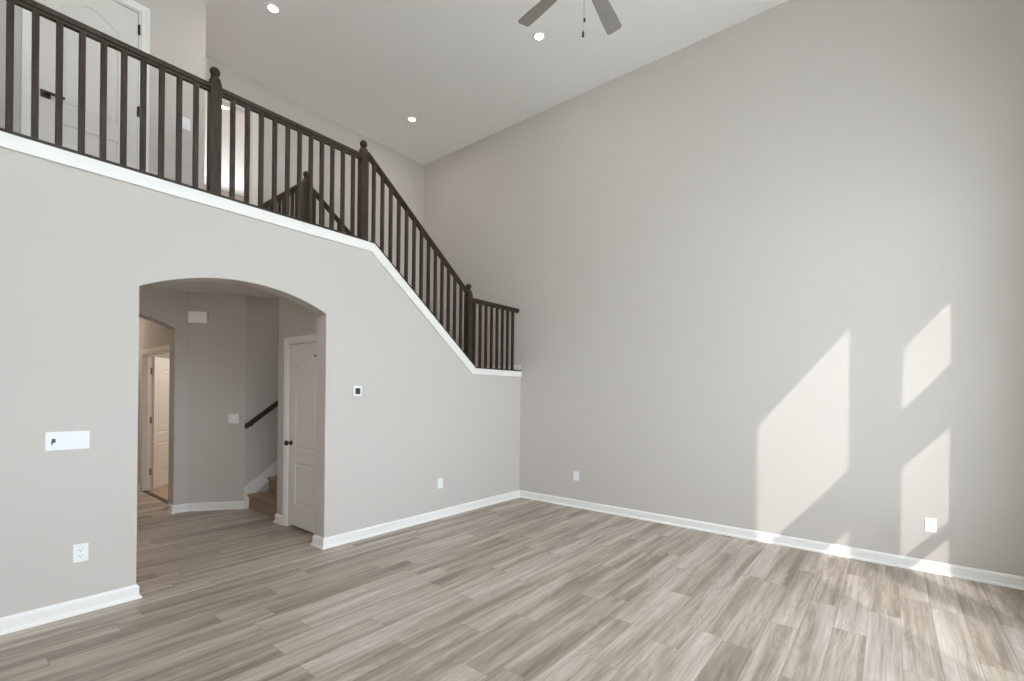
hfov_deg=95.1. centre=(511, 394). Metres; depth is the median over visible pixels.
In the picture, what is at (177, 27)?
wall
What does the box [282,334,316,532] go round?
door
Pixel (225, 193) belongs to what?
wall
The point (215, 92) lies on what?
railing
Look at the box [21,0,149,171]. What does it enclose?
door
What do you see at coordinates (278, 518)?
baseboard
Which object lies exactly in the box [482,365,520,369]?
baseboard
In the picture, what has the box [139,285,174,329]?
wall
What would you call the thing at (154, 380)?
door
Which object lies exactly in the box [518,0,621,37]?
ceiling fan
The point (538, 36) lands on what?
recessed light
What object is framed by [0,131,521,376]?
trim
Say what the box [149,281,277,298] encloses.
ceiling
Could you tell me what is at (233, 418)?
light switch
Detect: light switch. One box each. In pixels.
[45,431,89,450]
[182,116,189,130]
[228,414,238,422]
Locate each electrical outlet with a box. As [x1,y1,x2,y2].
[73,543,88,562]
[438,478,442,488]
[574,471,578,480]
[925,518,936,532]
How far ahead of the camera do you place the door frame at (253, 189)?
6.07 m
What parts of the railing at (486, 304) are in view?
rail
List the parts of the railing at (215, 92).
rail, newel post, newel post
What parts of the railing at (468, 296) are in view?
rail, newel post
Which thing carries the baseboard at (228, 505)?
attached to the wall at (207, 370)
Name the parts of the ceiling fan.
blade, blade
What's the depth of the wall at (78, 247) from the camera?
3.37 m
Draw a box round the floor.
[0,484,1023,680]
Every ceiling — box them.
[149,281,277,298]
[198,0,787,196]
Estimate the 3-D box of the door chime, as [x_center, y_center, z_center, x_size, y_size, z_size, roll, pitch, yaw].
[-3.938,-0.971,5.881,0.210,0.144,0.045,1,0,-14]
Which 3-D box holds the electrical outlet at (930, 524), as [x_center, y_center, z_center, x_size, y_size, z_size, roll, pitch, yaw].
[3.626,1.131,4.059,0.078,0.120,0.010,1,0,39]
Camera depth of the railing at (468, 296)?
5.49 m
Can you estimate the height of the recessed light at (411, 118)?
0.011 m
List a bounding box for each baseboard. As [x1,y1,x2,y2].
[0,583,141,635]
[167,501,243,513]
[273,513,281,524]
[310,490,519,549]
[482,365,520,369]
[519,490,1023,589]
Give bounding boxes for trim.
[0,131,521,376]
[142,490,167,503]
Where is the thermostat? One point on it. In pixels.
(357, 390)
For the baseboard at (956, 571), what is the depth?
4.61 m
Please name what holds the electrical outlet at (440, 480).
attached to the wall at (78, 247)
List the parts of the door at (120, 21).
lever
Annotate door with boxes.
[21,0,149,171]
[139,345,169,490]
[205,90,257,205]
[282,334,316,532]
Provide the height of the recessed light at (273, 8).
0.011 m
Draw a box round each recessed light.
[265,3,280,13]
[407,116,416,121]
[533,31,544,41]
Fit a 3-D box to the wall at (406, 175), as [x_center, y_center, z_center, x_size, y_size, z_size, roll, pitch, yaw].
[-4.024,-1.312,5.375,0.120,5.540,7.600,1,0,39]
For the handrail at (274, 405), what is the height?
1.505 m
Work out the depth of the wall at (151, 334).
6.91 m
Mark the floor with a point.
(517, 589)
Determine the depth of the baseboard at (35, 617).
3.10 m
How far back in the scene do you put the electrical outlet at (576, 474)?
6.29 m
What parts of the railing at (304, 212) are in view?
newel post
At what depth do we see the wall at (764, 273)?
4.79 m
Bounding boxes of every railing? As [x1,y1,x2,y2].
[0,0,368,240]
[263,171,349,233]
[368,152,474,365]
[472,298,521,371]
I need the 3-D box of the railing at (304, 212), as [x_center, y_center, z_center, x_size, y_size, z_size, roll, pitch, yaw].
[-2.319,-1.471,6.475,1.150,2.294,1.750,1,0,39]
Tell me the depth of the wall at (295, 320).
5.34 m
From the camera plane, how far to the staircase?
6.05 m
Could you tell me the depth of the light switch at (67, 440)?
3.10 m
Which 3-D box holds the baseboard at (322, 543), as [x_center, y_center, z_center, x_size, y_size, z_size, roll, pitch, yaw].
[-0.930,1.440,5.754,0.235,0.100,3.090,1,0,39]
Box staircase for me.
[244,461,276,516]
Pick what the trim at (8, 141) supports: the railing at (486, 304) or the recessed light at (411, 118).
the railing at (486, 304)
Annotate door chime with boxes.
[188,311,207,323]
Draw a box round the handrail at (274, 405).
[245,400,277,428]
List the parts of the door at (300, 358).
knob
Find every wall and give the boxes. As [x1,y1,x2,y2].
[0,0,205,188]
[0,147,520,617]
[137,317,169,482]
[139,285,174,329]
[154,184,243,358]
[168,290,245,504]
[205,57,423,492]
[277,296,316,519]
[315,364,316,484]
[423,0,1023,576]
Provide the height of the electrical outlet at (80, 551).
0.120 m
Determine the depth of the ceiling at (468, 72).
5.57 m
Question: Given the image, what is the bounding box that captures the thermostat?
[353,386,361,395]
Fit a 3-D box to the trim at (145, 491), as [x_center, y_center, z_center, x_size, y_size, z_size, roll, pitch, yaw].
[-4.994,1.444,6.605,1.306,0.008,0.057,1,0,39]
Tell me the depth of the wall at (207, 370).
5.93 m

